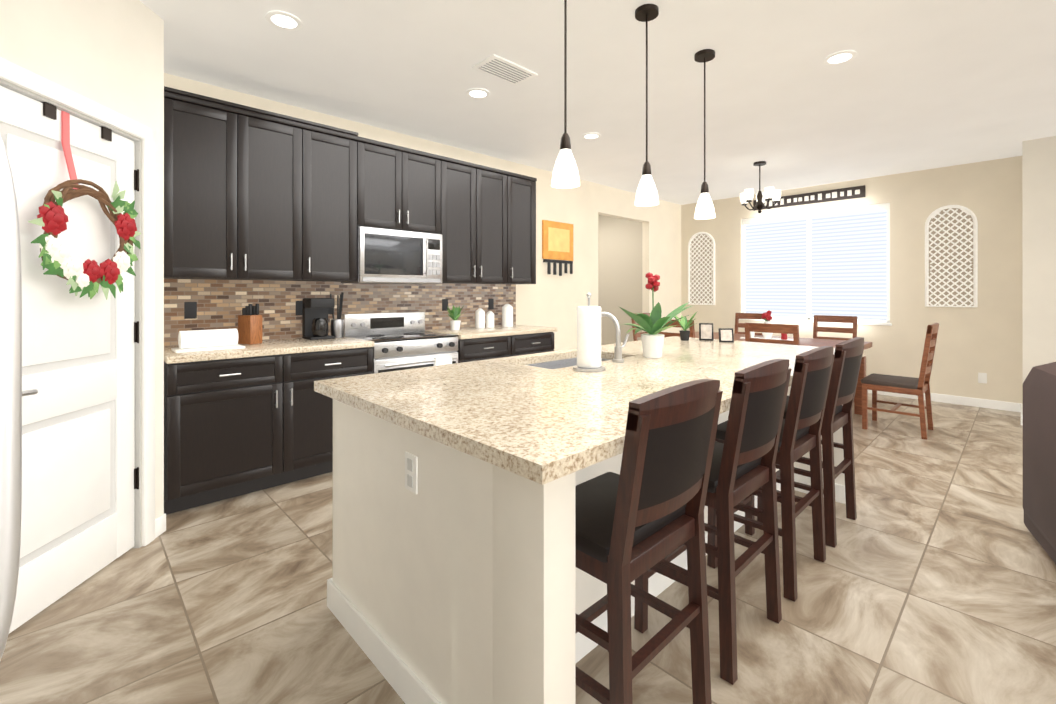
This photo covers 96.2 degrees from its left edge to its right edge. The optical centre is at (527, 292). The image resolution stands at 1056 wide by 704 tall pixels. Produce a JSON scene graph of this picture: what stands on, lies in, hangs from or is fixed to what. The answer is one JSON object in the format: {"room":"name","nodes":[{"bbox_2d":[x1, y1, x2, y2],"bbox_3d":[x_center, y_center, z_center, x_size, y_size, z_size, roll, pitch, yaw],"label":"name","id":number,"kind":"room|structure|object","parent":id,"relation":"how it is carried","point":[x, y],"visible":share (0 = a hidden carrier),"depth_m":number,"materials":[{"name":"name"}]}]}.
{"room":"kitchen","nodes":[
{"label":"kitchen","id":0,"kind":"room"},
{"bbox_2d":[0,86,138,632],"bbox_3d":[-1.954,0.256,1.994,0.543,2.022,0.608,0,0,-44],"label":"pantry door","id":1,"kind":"structure","parent":0,"point":[80,477],"depth_m":2.02,"materials":[{"name":"white wood"}]},
{"bbox_2d":[28,102,140,299],"bbox_3d":[-1.914,-0.364,2.035,0.136,0.795,0.561,0,0,-4],"label":"wreath","id":2,"kind":"object","parent":1,"relation":"hanging from","point":[88,276],"visible":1,"depth_m":1.99,"materials":[{"name":"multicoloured plant"}]},
{"bbox_2d":[0,28,679,491],"bbox_3d":[-0.467,-0.090,5.099,8.490,2.740,0.120,0,0,-44],"label":"wall","id":3,"kind":"structure","parent":0,"point":[110,56],"depth_m":5.58,"materials":[{"name":"paint"}]},
{"bbox_2d":[164,90,315,281],"bbox_3d":[-2.021,-0.656,3.287,0.880,1.130,0.346,0,0,-44],"label":"upper cabinet","id":4,"kind":"object","parent":3,"relation":"attached to","point":[301,256],"depth_m":3.14,"materials":[{"name":"black wood"}]},
{"bbox_2d":[164,278,515,347],"bbox_3d":[-1.296,0.134,4.207,3.200,0.452,0.017,0,0,-44],"label":"backsplash","id":5,"kind":"structure","parent":3,"relation":"attached to","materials":[{"name":"tile"}]},
{"bbox_2d":[316,126,367,281],"bbox_3d":[-1.602,-0.656,3.687,0.529,1.130,0.346,0,0,-44],"label":"upper cabinet","id":6,"kind":"object","parent":3,"relation":"attached to","point":[341,155],"depth_m":3.62,"materials":[{"name":"black wood"}]},
{"bbox_2d":[336,226,443,285],"bbox_3d":[-1.161,-0.295,4.081,0.758,0.439,0.385,0,0,-44],"label":"microwave","id":7,"kind":"object","parent":3,"relation":"attached to","point":[385,255],"depth_m":3.92,"materials":[{"name":"silver metal"}]},
{"bbox_2d":[368,139,435,229],"bbox_3d":[-1.175,-0.870,4.096,0.770,0.700,0.346,0,0,-44],"label":"upper cabinet","id":8,"kind":"object","parent":3,"relation":"attached to","point":[401,180],"depth_m":3.97,"materials":[{"name":"black wood"}]},
{"bbox_2d":[436,155,515,285],"bbox_3d":[-0.609,-0.655,4.636,0.911,1.130,0.346,0,0,-44],"label":"upper cabinet","id":9,"kind":"object","parent":3,"relation":"attached to","point":[476,204],"depth_m":4.51,"materials":[{"name":"black wood"}]},
{"bbox_2d":[516,174,536,283],"bbox_3d":[-0.202,-0.655,5.025,0.466,1.130,0.346,0,0,-44],"label":"upper cabinet","id":10,"kind":"object","parent":3,"relation":"attached to","point":[525,185],"depth_m":4.97,"materials":[{"name":"black wood"}]},
{"bbox_2d":[542,220,572,275],"bbox_3d":[0.380,-0.530,5.783,0.540,0.658,0.058,0,0,-44],"label":"key holder","id":11,"kind":"object","parent":3,"relation":"attached to","point":[557,242],"visible":1,"depth_m":5.76,"materials":[{"name":"orange wood"}]},
{"bbox_2d":[0,393,1055,703],"bbox_3d":[1.232,1.330,3.320,8.850,0.100,9.900,0,0,-44],"label":"floor","id":12,"kind":"structure","parent":0,"point":[930,579],"depth_m":1.90,"materials":[{"name":"tile"}]},
{"bbox_2d":[0,135,21,660],"bbox_3d":[-1.164,0.389,0.491,0.835,1.740,0.920,0,0,-44],"label":"fridge","id":13,"kind":"object","parent":12,"relation":"on","point":[10,393],"visible":1,"depth_m":1.02,"materials":[{"name":"silver metal"}]},
{"bbox_2d":[0,57,154,547],"bbox_3d":[-1.969,0.219,1.986,0.140,2.120,0.930,0,0,-4],"label":"door frame","id":14,"kind":"structure","parent":12,"relation":"on","point":[20,76],"depth_m":2.38,"materials":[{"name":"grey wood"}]},
{"bbox_2d":[164,346,375,514],"bbox_3d":[-1.799,0.839,3.305,1.225,0.880,0.626,0,0,-44],"label":"base cabinet","id":15,"kind":"object","parent":12,"relation":"on","point":[234,427],"depth_m":2.94,"materials":[{"name":"black wood"}]},
{"bbox_2d":[164,326,555,365],"bbox_3d":[-1.078,0.380,3.980,3.200,0.040,0.646,0,0,-44],"label":"countertop","id":16,"kind":"structure","parent":15,"relation":"on","point":[203,351],"depth_m":3.34,"materials":[{"name":"beige stone"}]},
{"bbox_2d":[171,328,245,353],"bbox_3d":[-2.011,0.297,2.987,0.360,0.123,0.200,0,0,-44],"label":"bread box","id":17,"kind":"object","parent":16,"relation":"on","point":[192,341],"depth_m":2.94,"materials":[{"name":"white plastic"}]},
{"bbox_2d":[446,304,466,330],"bbox_3d":[-0.693,0.238,4.517,0.210,0.242,0.177,0,0,-44],"label":"plant","id":18,"kind":"object","parent":16,"relation":"on","point":[454,313],"depth_m":4.49,"materials":[{"name":"green plant"}]},
{"bbox_2d":[376,330,459,372],"bbox_3d":[-1.078,0.827,3.994,0.896,0.905,0.626,0,0,-44],"label":"range","id":19,"kind":"object","parent":12,"relation":"on","point":[396,354],"depth_m":3.75,"materials":[{"name":"silver metal"}]},
{"bbox_2d":[460,334,553,362],"bbox_3d":[-0.371,0.840,4.669,1.185,0.880,0.626,0,0,-44],"label":"base cabinet","id":20,"kind":"object","parent":12,"relation":"on","point":[471,349],"depth_m":4.39,"materials":[{"name":"black wood"}]},
{"bbox_2d":[327,356,845,703],"bbox_3d":[0.603,0.839,2.437,2.758,0.880,1.242,0,0,-44],"label":"kitchen island","id":21,"kind":"object","parent":12,"relation":"on","point":[458,577],"depth_m":1.37,"materials":[{"name":"paint"}]},
{"bbox_2d":[404,451,417,494],"bbox_3d":[-0.365,0.561,1.476,0.008,0.115,0.070,0,0,-44],"label":"outlet","id":22,"kind":"object","parent":21,"relation":"attached to","point":[410,457],"depth_m":1.47,"materials":[{"name":"white plastic"}]},
{"bbox_2d":[314,336,863,487],"bbox_3d":[0.615,0.379,2.439,2.860,0.040,1.300,0,0,-44],"label":"island countertop","id":23,"kind":"structure","parent":21,"relation":"on","point":[542,426],"depth_m":1.67,"materials":[{"name":"beige stone"}]},
{"bbox_2d":[589,311,629,362],"bbox_3d":[0.431,0.230,2.524,0.111,0.256,0.216,0,0,-44],"label":"faucet","id":24,"kind":"object","parent":23,"relation":"on","point":[617,358],"depth_m":2.44,"materials":[{"name":"silver metal"}]},
{"bbox_2d":[613,272,699,358],"bbox_3d":[0.689,0.123,2.618,0.512,0.471,0.472,0,0,-44],"label":"plant","id":25,"kind":"object","parent":23,"relation":"on","point":[652,342],"depth_m":2.58,"materials":[{"name":"green plant"}]},
{"bbox_2d":[631,313,649,340],"bbox_3d":[1.701,0.780,6.267,0.460,0.998,0.533,0,0,-44],"label":"dining chair","id":26,"kind":"object","parent":12,"relation":"on","point":[636,336],"visible":0.1,"depth_m":6.28,"materials":[{"name":"brown wood"}]},
{"bbox_2d":[575,379,722,703],"bbox_3d":[0.288,0.757,1.392,0.470,1.039,0.442,0,0,-44],"label":"stool","id":27,"kind":"object","parent":12,"relation":"on","point":[640,514],"visible":0.85,"depth_m":1.23,"materials":[{"name":"brown wood"}]},
{"bbox_2d":[658,319,694,337],"bbox_3d":[1.682,0.780,5.105,0.533,0.998,0.460,0,0,-44],"label":"dining chair","id":28,"kind":"object","parent":12,"relation":"on","point":[691,329],"visible":0.1,"depth_m":4.89,"materials":[{"name":"brown wood"}]},
{"bbox_2d":[634,359,790,684],"bbox_3d":[0.721,0.758,1.807,0.470,1.039,0.442,0,0,-44],"label":"stool","id":29,"kind":"object","parent":12,"relation":"on","point":[743,466],"visible":0.83,"depth_m":1.62,"materials":[{"name":"brown wood"}]},
{"bbox_2d":[734,313,765,334],"bbox_3d":[2.863,0.780,6.234,0.533,0.998,0.460,0,0,-44],"label":"dining chair","id":30,"kind":"object","parent":12,"relation":"on","point":[738,316],"visible":0.17,"depth_m":6.47,"materials":[{"name":"brown wood"}]},
{"bbox_2d":[707,346,834,601],"bbox_3d":[1.155,0.758,2.221,0.470,1.039,0.442,0,0,-44],"label":"stool","id":31,"kind":"object","parent":12,"relation":"on","point":[800,433],"visible":0.77,"depth_m":2.03,"materials":[{"name":"brown wood"}]},
{"bbox_2d":[744,323,799,344],"bbox_3d":[2.345,0.779,4.411,0.533,0.998,0.460,0,0,-44],"label":"dining chair","id":32,"kind":"object","parent":12,"relation":"on","point":[774,328],"visible":0.21,"depth_m":4.22,"materials":[{"name":"brown wood"}]},
{"bbox_2d":[695,310,871,414],"bbox_3d":[2.604,0.737,5.322,1.000,1.084,1.900,0,0,-44],"label":"dining table","id":33,"kind":"object","parent":12,"relation":"on","point":[815,342],"visible":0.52,"depth_m":5.03,"materials":[{"name":"brown wood"}]},
{"bbox_2d":[757,337,863,547],"bbox_3d":[1.589,0.758,2.636,0.470,1.039,0.442,0,0,-44],"label":"stool","id":34,"kind":"object","parent":12,"relation":"on","point":[848,354],"visible":0.62,"depth_m":2.42,"materials":[{"name":"brown wood"}]},
{"bbox_2d":[813,315,857,339],"bbox_3d":[3.526,0.780,5.540,0.533,0.998,0.460,0,0,-44],"label":"dining chair","id":35,"kind":"object","parent":12,"relation":"on","point":[837,319],"visible":0.23,"depth_m":5.70,"materials":[{"name":"brown wood"}]},
{"bbox_2d":[861,323,938,439],"bbox_3d":[3.472,0.779,4.414,0.460,0.998,0.533,0,0,-44],"label":"dining chair","id":36,"kind":"object","parent":12,"relation":"on","point":[919,387],"visible":1,"depth_m":4.34,"materials":[{"name":"brown wood"}]},
{"bbox_2d":[1023,362,1055,563],"bbox_3d":[2.474,0.779,1.374,1.020,0.960,2.250,0,0,33],"label":"sofa","id":37,"kind":"object","parent":12,"relation":"on","point":[1039,445],"visible":1,"depth_m":2.28,"materials":[{"name":"fabric"}]},
{"bbox_2d":[140,0,1055,204],"bbox_3d":[1.232,-1.510,3.321,8.850,0.100,9.900,0,0,-44],"label":"ceiling","id":38,"kind":"structure","parent":0,"point":[915,85],"depth_m":3.22,"materials":[{"name":"paint"}]},
{"bbox_2d":[265,11,302,30],"bbox_3d":[-1.307,-1.454,2.541,0.180,0.011,0.180,0,0,-44],"label":"recessed light","id":39,"kind":"object","parent":38,"relation":"in","point":[284,20],"visible":1,"depth_m":2.53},
{"bbox_2d":[466,88,489,98],"bbox_3d":[-0.366,-1.454,3.467,0.180,0.011,0.180,0,0,-44],"label":"recessed light","id":40,"kind":"object","parent":38,"relation":"in","point":[479,93],"visible":0.98,"depth_m":3.46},
{"bbox_2d":[472,54,537,84],"bbox_3d":[-0.148,-1.453,3.108,0.380,0.013,0.220,0,0,-44],"label":"ceiling vent","id":41,"kind":"object","parent":38,"relation":"in","point":[498,67],"visible":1,"depth_m":3.09,"materials":[{"name":"grey metal"}]},
{"bbox_2d":[551,0,579,188],"bbox_3d":[0.160,-0.958,2.019,0.124,1.004,0.124,0,0,-44],"label":"pendant light","id":42,"kind":"object","parent":38,"relation":"hanging from","point":[565,174],"visible":1,"depth_m":2.00,"materials":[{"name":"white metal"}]},
{"bbox_2d":[582,133,600,139],"bbox_3d":[0.589,-1.453,4.407,0.180,0.011,0.180,0,0,-44],"label":"recessed light","id":43,"kind":"object","parent":38,"relation":"in","point":[589,136],"visible":1,"depth_m":4.40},
{"bbox_2d":[635,4,658,206],"bbox_3d":[0.615,-0.958,2.454,0.124,1.004,0.124,0,0,-44],"label":"pendant light","id":44,"kind":"object","parent":38,"relation":"hanging from","point":[646,194],"visible":1,"depth_m":2.44,"materials":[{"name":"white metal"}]},
{"bbox_2d":[694,49,714,219],"bbox_3d":[1.081,-0.958,2.900,0.124,1.004,0.124,0,0,-44],"label":"pendant light","id":45,"kind":"object","parent":38,"relation":"hanging from","point":[704,208],"visible":1,"depth_m":2.88,"materials":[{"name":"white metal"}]},
{"bbox_2d":[740,161,780,212],"bbox_3d":[2.594,-1.174,5.335,0.423,0.569,0.406,0,0,-44],"label":"chandelier","id":46,"kind":"object","parent":38,"relation":"hanging from","point":[769,194],"visible":1,"depth_m":5.27,"materials":[{"name":"white glass"}]},
{"bbox_2d":[823,50,856,64],"bbox_3d":[1.935,-1.454,2.941,0.180,0.011,0.180,0,0,-44],"label":"recessed light","id":47,"kind":"object","parent":38,"relation":"in","point":[840,57],"visible":1,"depth_m":2.93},
{"bbox_2d":[680,156,1019,402],"bbox_3d":[4.013,-0.089,6.468,0.120,2.740,4.030,0,0,-44],"label":"wall","id":48,"kind":"structure","parent":0,"point":[984,338],"depth_m":5.64,"materials":[{"name":"paint"}]},
{"bbox_2d":[688,232,714,304],"bbox_3d":[2.789,-0.389,7.630,0.040,1.174,0.455,0,0,-44],"label":"art","id":49,"kind":"object","parent":48,"relation":"attached to","point":[701,268],"visible":1,"depth_m":7.63,"materials":[{"name":"beige wood"}]},
{"bbox_2d":[753,185,864,210],"bbox_3d":[3.832,-1.294,6.552,0.022,0.150,1.380,0,0,-44],"label":"sign","id":50,"kind":"object","parent":48,"relation":"attached to","point":[827,196],"visible":0.92,"depth_m":6.42,"materials":[{"name":"black metal"}]},
{"bbox_2d":[739,203,891,325],"bbox_3d":[3.886,-0.354,6.561,0.125,1.530,1.860,0,0,-44],"label":"window","id":51,"kind":"structure","parent":48,"relation":"in","point":[803,270],"depth_m":6.50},
{"bbox_2d":[742,203,888,224],"bbox_3d":[3.891,-1.071,6.567,0.040,0.085,1.800,0,0,-44],"label":"window blind","id":52,"kind":"object","parent":51,"relation":"attached to","point":[843,211],"visible":0.88,"depth_m":6.46,"materials":[{"name":"white plastic"}]},
{"bbox_2d":[868,390,1018,411],"bbox_3d":[3.912,1.234,6.476,0.014,0.095,3.940,0,0,-44],"label":"baseboard","id":53,"kind":"structure","parent":48,"relation":"attached to","point":[984,403],"depth_m":5.36,"materials":[{"name":"white wood"}]},
{"bbox_2d":[925,205,977,306],"bbox_3d":[4.865,-0.419,5.457,0.040,1.174,0.455,0,0,-44],"label":"art","id":54,"kind":"object","parent":48,"relation":"attached to","point":[951,255],"visible":1,"depth_m":5.45,"materials":[{"name":"beige wood"}]},
{"bbox_2d":[978,372,986,383],"bbox_3d":[5.062,0.953,5.278,0.005,0.115,0.070,0,0,-44],"label":"outlet","id":55,"kind":"object","parent":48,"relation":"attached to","point":[982,377],"visible":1,"depth_m":5.28,"materials":[{"name":"white plastic"}]},
{"bbox_2d":[1020,136,1055,403],"bbox_3d":[5.890,-0.090,3.490,0.120,2.740,3.110,0,0,-44],"label":"wall","id":56,"kind":"structure","parent":0,"point":[1038,158],"depth_m":4.50,"materials":[{"name":"paint"}]},
{"bbox_2d":[1019,403,1022,413],"bbox_3d":[5.010,1.233,4.807,0.660,0.095,0.018,0,0,-44],"label":"baseboard","id":57,"kind":"structure","parent":56,"relation":"attached to","point":[1020,404],"depth_m":5.02,"materials":[{"name":"white wood"}]},
{"bbox_2d":[1020,414,1022,424],"bbox_3d":[5.837,1.232,3.448,0.014,0.095,3.124,0,0,-44],"label":"baseboard","id":58,"kind":"structure","parent":56,"relation":"attached to","point":[1021,415],"depth_m":4.57,"materials":[{"name":"white wood"}]}
]}

